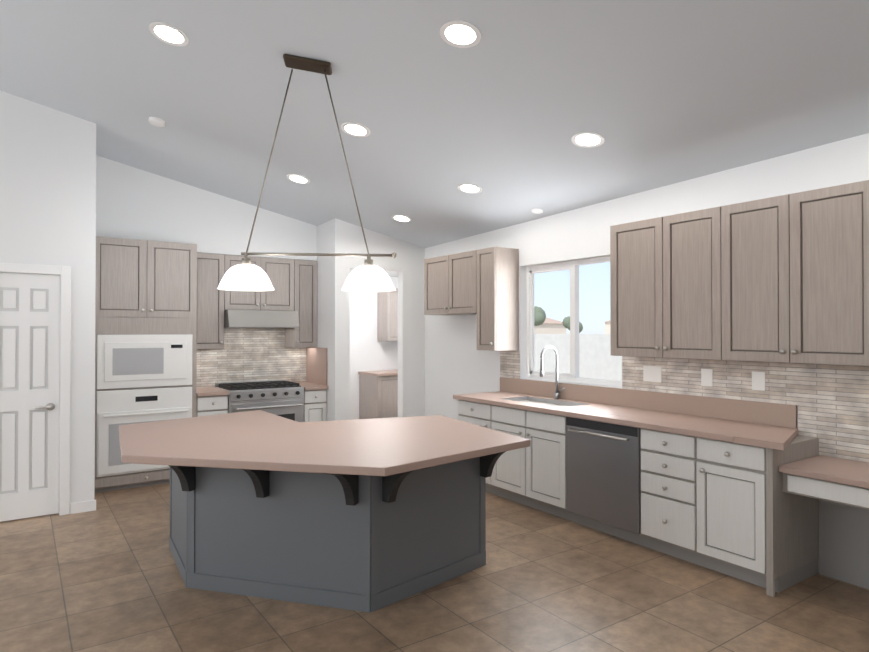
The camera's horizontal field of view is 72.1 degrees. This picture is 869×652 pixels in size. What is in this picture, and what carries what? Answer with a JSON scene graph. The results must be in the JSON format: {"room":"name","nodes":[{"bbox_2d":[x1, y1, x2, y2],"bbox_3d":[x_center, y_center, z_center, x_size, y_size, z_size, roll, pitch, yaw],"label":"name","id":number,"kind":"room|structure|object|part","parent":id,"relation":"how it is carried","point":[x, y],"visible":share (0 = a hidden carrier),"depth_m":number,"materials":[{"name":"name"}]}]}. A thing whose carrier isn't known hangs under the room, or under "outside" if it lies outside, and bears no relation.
{"room":"kitchen","nodes":[
{"label":"kitchen","id":0,"kind":"room"},
{"bbox_2d":[0,91,95,502],"bbox_3d":[-4.704,-0.532,4.101,4.140,4.250,0.150,0,-1,-35],"label":"wall","id":1,"kind":"structure","parent":0,"point":[47,185],"depth_m":5.09,"materials":[{"name":"white paint"}]},
{"bbox_2d":[0,263,70,515],"bbox_3d":[-3.415,0.545,4.969,0.650,2.110,0.172,0,-1,-35],"label":"door","id":2,"kind":"structure","parent":1,"relation":"in","point":[64,272],"depth_m":5.06,"materials":[{"name":"white wood"}]},
{"bbox_2d":[0,273,59,521],"bbox_3d":[-3.400,0.578,4.948,0.496,2.021,0.014,0,-1,-35],"label":"door leaf","id":3,"kind":"structure","parent":2,"relation":"attached to","point":[23,501],"depth_m":4.96,"materials":[{"name":"white wood"}]},
{"bbox_2d":[0,287,48,493],"bbox_3d":[-3.411,0.578,4.964,0.494,2.019,0.026,0,-1,-35],"label":"groove","id":4,"kind":"object","parent":3,"relation":"attached to","point":[31,412],"visible":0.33,"depth_m":4.97,"materials":[{"name":"white wood"}]},
{"bbox_3d":[-3.261,0.681,5.002,0.142,0.062,0.053,0,-1,-35],"label":"handle","id":5,"kind":"part","parent":2,"relation":"part of","materials":[{"name":"silver metal"}]},
{"bbox_2d":[70,500,95,513],"bbox_3d":[-3.222,1.558,5.199,7.849,0.090,0.459,0,-1,-35],"label":"baseboard","id":6,"kind":"structure","parent":1,"relation":"attached to","point":[81,507],"depth_m":5.14,"materials":[{"name":"white wood"}]},
{"bbox_2d":[96,155,316,260],"bbox_3d":[-2.545,-1.294,6.787,2.456,0.970,0.298,0,-1,-35],"label":"wall","id":7,"kind":"structure","parent":0,"point":[135,203],"depth_m":6.50,"materials":[{"name":"white paint"}]},
{"bbox_2d":[198,253,229,351],"bbox_3d":[-2.569,-0.274,6.742,0.416,1.060,0.326,0,-1,-35],"label":"upper cabinet","id":8,"kind":"object","parent":0,"relation":"attached to","point":[212,337],"depth_m":6.62,"materials":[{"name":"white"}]},
{"bbox_2d":[222,254,301,327],"bbox_3d":[-2.060,-0.399,6.992,0.820,0.805,0.496,0,-1,-35],"label":"upper cabinet","id":9,"kind":"object","parent":0,"relation":"attached to","point":[281,307],"depth_m":6.94,"materials":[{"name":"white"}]},
{"bbox_2d":[224,310,299,327],"bbox_3d":[-2.059,-0.079,6.987,0.810,0.195,0.500,0,-1,-35],"label":"hood","id":10,"kind":"object","parent":9,"relation":"attached to","point":[232,318],"depth_m":6.80,"materials":[{"name":"silver metal"}]},
{"bbox_2d":[317,218,349,420],"bbox_3d":[-1.749,0.167,7.952,0.190,2.919,2.370,0,-1,-35],"label":"wall","id":11,"kind":"structure","parent":0,"point":[333,312],"depth_m":7.00,"materials":[{"name":"white paint"}]},
{"bbox_2d":[278,260,317,347],"bbox_3d":[-1.673,-0.269,7.361,0.354,1.060,0.326,0,-1,-35],"label":"upper cabinet","id":12,"kind":"object","parent":11,"relation":"attached to","point":[306,336],"depth_m":7.28,"materials":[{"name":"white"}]},
{"bbox_2d":[306,348,325,383],"bbox_3d":[-1.446,0.485,7.326,0.014,0.444,0.600,0,-1,-35],"label":"backsplash","id":13,"kind":"structure","parent":11,"relation":"attached to","point":[315,357],"depth_m":7.32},
{"bbox_2d":[350,277,397,419],"bbox_3d":[-1.291,0.141,9.619,2.460,3.000,0.150,0,-1,-35],"label":"wall","id":14,"kind":"structure","parent":0,"point":[369,351],"depth_m":9.64,"materials":[{"name":"white paint"}]},
{"bbox_2d":[350,269,397,276],"bbox_3d":[-0.693,-0.866,8.765,2.459,0.080,2.249,0,-1,-35],"label":"ceiling","id":15,"kind":"structure","parent":0,"point":[392,274],"depth_m":9.34,"materials":[{"name":"white paint"}]},
{"bbox_2d":[350,223,424,416],"bbox_3d":[-0.595,0.181,7.383,1.060,2.881,0.120,0,-1,-35],"label":"wall","id":16,"kind":"structure","parent":0,"point":[407,263],"depth_m":7.50,"materials":[{"name":"white paint"}]},
{"bbox_2d":[0,483,868,651],"bbox_3d":[-1.571,1.611,2.815,8.150,0.060,11.800,0,-1,-35],"label":"floor","id":17,"kind":"structure","parent":0,"point":[105,576],"depth_m":3.40,"materials":[{"name":"tile"}]},
{"bbox_2d":[94,236,197,492],"bbox_3d":[-3.045,0.376,6.212,0.960,2.470,0.646,0,-1,-35],"label":"tall cabinet","id":18,"kind":"object","parent":17,"relation":"on","point":[179,334],"depth_m":5.94,"materials":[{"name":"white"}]},
{"bbox_3d":[-2.862,0.784,5.943,0.666,1.130,0.010,0,-1,-35],"label":"appliance glass","id":19,"kind":"part","parent":18,"relation":"part of","materials":[{"name":"grey"}]},
{"bbox_2d":[198,396,221,416],"bbox_3d":[-2.524,1.179,6.584,0.325,0.872,0.616,0,-1,-35],"label":"base cabinet","id":20,"kind":"object","parent":17,"relation":"on","point":[207,405],"depth_m":6.31,"materials":[{"name":"white wood"}]},
{"bbox_2d":[198,388,221,395],"bbox_3d":[-2.513,0.721,6.574,0.326,0.040,0.651,0,-1,-35],"label":"countertop","id":21,"kind":"structure","parent":20,"relation":"on","point":[201,391],"depth_m":6.34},
{"bbox_2d":[206,380,309,421],"bbox_3d":[-2.021,1.160,6.895,0.972,0.915,0.625,0,-1,-35],"label":"base cabinet","id":22,"kind":"object","parent":17,"relation":"on","point":[289,400],"depth_m":6.70,"materials":[{"name":"white metal"}]},
{"bbox_2d":[218,384,257,387],"bbox_3d":[-2.022,0.683,6.901,0.810,0.038,0.500,0,-1,-35],"label":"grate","id":23,"kind":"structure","parent":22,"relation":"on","point":[219,385],"depth_m":6.67,"materials":[{"name":"black metal"}]},
{"bbox_2d":[215,380,303,421],"bbox_3d":[-2.003,1.137,6.869,0.850,0.960,0.688,0,-1,-35],"label":"range","id":24,"kind":"object","parent":22,"relation":"in","point":[283,398],"depth_m":6.70,"materials":[{"name":"silver metal"}]},
{"bbox_2d":[298,380,327,391],"bbox_3d":[-1.556,0.726,7.236,0.294,0.040,0.651,0,-1,-35],"label":"countertop","id":25,"kind":"structure","parent":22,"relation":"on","point":[313,387],"depth_m":7.04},
{"bbox_2d":[122,458,498,612],"bbox_3d":[-0.778,1.156,3.949,2.069,0.871,2.183,0,-1,-35],"label":"kitchen island","id":26,"kind":"object","parent":17,"relation":"on","point":[369,515],"depth_m":3.50,"materials":[{"name":"grey paint"}]},
{"bbox_2d":[119,410,529,513],"bbox_3d":[-0.806,0.698,3.869,2.220,0.042,2.390,0,-1,-35],"label":"island countertop","id":27,"kind":"structure","parent":26,"relation":"on","point":[212,460],"depth_m":3.48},
{"bbox_2d":[310,388,327,421],"bbox_3d":[-1.566,1.184,7.247,0.293,0.872,0.616,0,-1,-35],"label":"base cabinet","id":28,"kind":"object","parent":17,"relation":"on","point":[318,400],"depth_m":7.02,"materials":[{"name":"white wood"}]},
{"bbox_2d":[457,400,483,426],"bbox_3d":[0.643,1.173,5.973,0.611,0.872,0.593,0,-1,-35],"label":"base cabinet","id":29,"kind":"object","parent":17,"relation":"on","point":[468,412],"depth_m":5.86,"materials":[{"name":"grey wood"}]},
{"bbox_2d":[484,400,567,515],"bbox_3d":[1.025,1.168,5.421,0.611,0.872,1.001,0,-1,-35],"label":"base cabinet","id":30,"kind":"object","parent":17,"relation":"on","point":[526,476],"depth_m":5.23,"materials":[{"name":"grey wood"}]},
{"bbox_2d":[556,416,635,542],"bbox_3d":[1.493,1.162,4.745,0.611,0.872,0.765,0,-1,-35],"label":"base cabinet","id":31,"kind":"object","parent":17,"relation":"on","point":[596,462],"depth_m":4.57,"materials":[{"name":"grey metal"}]},
{"bbox_2d":[566,417,637,440],"bbox_3d":[1.238,0.782,4.535,0.050,0.101,0.680,0,-1,-35],"label":"control panel","id":32,"kind":"object","parent":31,"relation":"in","point":[583,426],"depth_m":4.52,"materials":[{"name":"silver metal"}]},
{"bbox_2d":[566,416,640,534],"bbox_3d":[1.491,1.112,4.707,0.565,0.772,0.690,0,-1,-35],"label":"dishwasher","id":33,"kind":"object","parent":31,"relation":"in","point":[603,475],"depth_m":4.51,"materials":[{"name":"silver metal"}]},
{"bbox_2d":[636,428,691,562],"bbox_3d":[1.850,1.158,4.229,0.611,0.872,0.491,0,-1,-35],"label":"base cabinet","id":34,"kind":"object","parent":17,"relation":"on","point":[663,459],"depth_m":4.10,"materials":[{"name":"grey wood"}]},
{"bbox_2d":[692,436,823,596],"bbox_3d":[2.093,1.155,3.877,0.611,0.872,0.490,0,-1,-35],"label":"base cabinet","id":35,"kind":"object","parent":17,"relation":"on","point":[754,523],"depth_m":3.68,"materials":[{"name":"grey wood"}]},
{"bbox_2d":[453,392,835,451],"bbox_3d":[1.356,0.706,4.916,0.646,0.040,3.190,0,-1,-35],"label":"countertop","id":36,"kind":"structure","parent":35,"relation":"on","point":[776,436],"depth_m":4.25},
{"bbox_2d":[502,396,587,405],"bbox_3d":[0.994,0.799,5.485,0.378,0.212,0.798,0,-1,-35],"label":"sink","id":37,"kind":"object","parent":36,"relation":"in","point":[525,399],"depth_m":5.66,"materials":[{"name":"silver metal"}]},
{"bbox_2d":[540,348,563,399],"bbox_3d":[1.102,0.444,5.577,0.243,0.496,0.129,0,-1,-35],"label":"faucet","id":38,"kind":"object","parent":36,"relation":"on","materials":[{"name":"silver metal"}]},
{"bbox_2d":[780,456,868,487],"bbox_3d":[2.741,0.842,3.001,0.546,0.038,1.688,0,-1,-35],"label":"countertop","id":39,"kind":"structure","parent":35,"relation":"on","point":[834,469],"depth_m":3.45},
{"bbox_2d":[0,0,868,247],"bbox_3d":[-1.571,-1.976,2.846,8.150,2.104,11.800,0,-1,-35],"label":"ceiling","id":40,"kind":"structure","parent":0,"point":[521,93],"depth_m":3.93,"materials":[{"name":"grey paint"}]},
{"bbox_2d":[148,117,164,126],"bbox_3d":[-2.310,-1.695,4.971,0.131,0.056,0.130,0,-1,-44],"label":"smoke detector","id":41,"kind":"object","parent":40,"relation":"attached to","point":[156,122],"depth_m":4.94,"materials":[{"name":"white plastic"}]},
{"bbox_2d":[149,22,188,45],"bbox_3d":[-1.638,-1.798,3.686,0.224,0.050,0.227,0,-1,-44],"label":"recessed light","id":42,"kind":"object","parent":40,"relation":"in","point":[167,33],"depth_m":3.68,"materials":[{"name":"white"}]},
{"bbox_2d":[286,174,309,183],"bbox_3d":[-1.331,-1.435,5.841,0.224,0.050,0.227,0,-1,-44],"label":"recessed light","id":43,"kind":"object","parent":40,"relation":"in","point":[295,178],"depth_m":5.84,"materials":[{"name":"white"}]},
{"bbox_2d":[217,54,396,291],"bbox_3d":[-0.793,-0.959,3.764,1.108,1.462,0.344,0,-1,-5],"label":"pendant light","id":44,"kind":"object","parent":40,"relation":"hanging from","point":[247,275],"visible":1,"depth_m":3.77,"materials":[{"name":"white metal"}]},
{"bbox_2d":[341,122,369,136],"bbox_3d":[-0.608,-1.511,4.603,0.224,0.050,0.227,0,-1,-44],"label":"recessed light","id":45,"kind":"object","parent":40,"relation":"in","point":[351,128],"depth_m":4.60,"materials":[{"name":"white"}]},
{"bbox_2d":[391,215,411,221],"bbox_3d":[-0.362,-1.183,6.583,0.224,0.050,0.227,0,-1,-44],"label":"recessed light","id":46,"kind":"object","parent":40,"relation":"in","point":[401,218],"depth_m":6.58,"materials":[{"name":"white"}]},
{"bbox_2d":[440,20,480,47],"bbox_3d":[0.142,-1.596,3.274,0.224,0.050,0.227,0,-1,-44],"label":"recessed light","id":47,"kind":"object","parent":40,"relation":"in","point":[459,34],"depth_m":3.27,"materials":[{"name":"white"}]},
{"bbox_2d":[457,183,481,193],"bbox_3d":[0.321,-1.251,5.438,0.224,0.050,0.227,0,-1,-44],"label":"recessed light","id":48,"kind":"object","parent":40,"relation":"in","point":[470,188],"depth_m":5.43,"materials":[{"name":"white"}]},
{"bbox_2d":[531,208,542,213],"bbox_3d":[0.986,-1.103,5.739,0.110,0.037,0.109,0,-1,-35],"label":"recessed light","id":49,"kind":"object","parent":40,"relation":"attached to","point":[537,211],"depth_m":5.71,"materials":[{"name":"white"}]},
{"bbox_2d":[571,132,604,147],"bbox_3d":[1.085,-1.317,4.229,0.224,0.050,0.227,0,-1,-44],"label":"recessed light","id":50,"kind":"object","parent":40,"relation":"in","point":[593,139],"depth_m":4.22,"materials":[{"name":"white"}]},
{"bbox_2d":[425,133,868,427],"bbox_3d":[2.429,0.125,4.076,0.150,2.935,9.000,0,-1,-35],"label":"wall","id":51,"kind":"structure","parent":0,"point":[457,362],"depth_m":5.52,"materials":[{"name":"white paint"}]},
{"bbox_2d":[424,251,471,314],"bbox_3d":[0.291,-0.464,6.746,0.326,0.660,0.985,0,-1,-35],"label":"upper cabinet","id":52,"kind":"object","parent":51,"relation":"attached to","point":[447,278],"depth_m":6.65,"materials":[{"name":"grey"}]},
{"bbox_2d":[472,247,519,351],"bbox_3d":[0.639,-0.273,6.242,0.326,1.050,0.353,0,-1,-35],"label":"upper cabinet","id":53,"kind":"object","parent":51,"relation":"attached to","point":[495,270],"depth_m":6.11,"materials":[{"name":"grey"}]},
{"bbox_2d":[526,256,621,386],"bbox_3d":[1.339,-0.043,5.707,0.060,1.158,1.278,0,-1,-35],"label":"window","id":54,"kind":"structure","parent":51,"relation":"in","point":[573,268],"depth_m":5.71,"materials":[{"name":"white"}]},
{"bbox_2d":[610,209,707,359],"bbox_3d":[1.836,-0.289,4.513,0.326,1.050,0.993,0,-1,-35],"label":"upper cabinet","id":55,"kind":"object","parent":51,"relation":"attached to","point":[659,266],"depth_m":4.45,"materials":[{"name":"grey"}]},
{"bbox_2d":[708,182,859,367],"bbox_3d":[2.339,-0.295,3.786,0.326,1.050,1.026,0,-1,-35],"label":"upper cabinet","id":56,"kind":"object","parent":51,"relation":"attached to","point":[739,332],"depth_m":3.71,"materials":[{"name":"grey"}]},
{"bbox_2d":[860,180,868,367],"bbox_3d":[2.854,-0.302,3.042,0.326,1.050,1.036,0,-1,-35],"label":"upper cabinet","id":57,"kind":"object","parent":51,"relation":"attached to","point":[864,185],"depth_m":3.37,"materials":[{"name":"grey"}]},
{"bbox_3d":[-0.162,1.666,9.037,1.250,0.060,2.370,0,-1,-35],"label":"floor","id":58,"kind":"structure","parent":0,"visible":0},
{"bbox_2d":[358,288,397,418],"bbox_3d":[-0.613,0.516,9.608,1.046,2.250,0.626,0,-1,-35],"label":"tall cabinet","id":59,"kind":"object","parent":58,"relation":"on","point":[378,394],"visible":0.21,"depth_m":9.38,"materials":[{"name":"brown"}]},
{"bbox_2d":[358,370,397,375],"bbox_3d":[-0.613,0.747,9.606,1.046,0.040,0.626,0,-1,-35],"label":"countertop","id":60,"kind":"structure","parent":59,"relation":"on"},
{"label":"outside","id":61,"kind":"structure","parent":0,"visible":0},
{"bbox_3d":[64.945,3.158,142.175,259.840,0.100,280.000,0,-1,-35],"label":"yard","id":62,"kind":"structure","parent":61,"visible":0},
{"bbox_2d":[534,323,565,333],"bbox_3d":[19.405,1.298,141.079,12.000,3.600,19.997,0,-1,-35],"label":"house","id":63,"kind":"structure","parent":62,"relation":"on","point":[548,328],"materials":[{"name":"beige"}]},
{"bbox_2d":[544,318,562,323],"bbox_3d":[19.405,-1.353,141.102,12.800,1.700,20.799,0,-1,-35],"label":"housetop","id":64,"kind":"structure","parent":63,"relation":"on","point":[548,320],"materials":[{"name":"beige"}]},
{"bbox_2d":[534,306,582,332],"bbox_3d":[-16.157,-0.136,125.660,27.922,6.197,190.956,0,-1,-35],"label":"trees","id":65,"kind":"object","parent":62,"relation":"on","point":[539,316],"depth_m":86.38,"materials":[{"name":"green plant"}]},
{"bbox_2d":[534,334,621,380],"bbox_3d":[-15.108,1.267,38.143,0.210,1.850,160.000,0,-1,-35],"label":"fence","id":66,"kind":"object","parent":62,"relation":"on","point":[597,360],"depth_m":11.91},
{"bbox_2d":[605,322,609,333],"bbox_3d":[56.152,1.072,149.487,14.000,4.200,22.000,0,-1,-35],"label":"house","id":67,"kind":"structure","parent":62,"relation":"on","point":[607,324],"materials":[{"name":"beige"}]}
]}

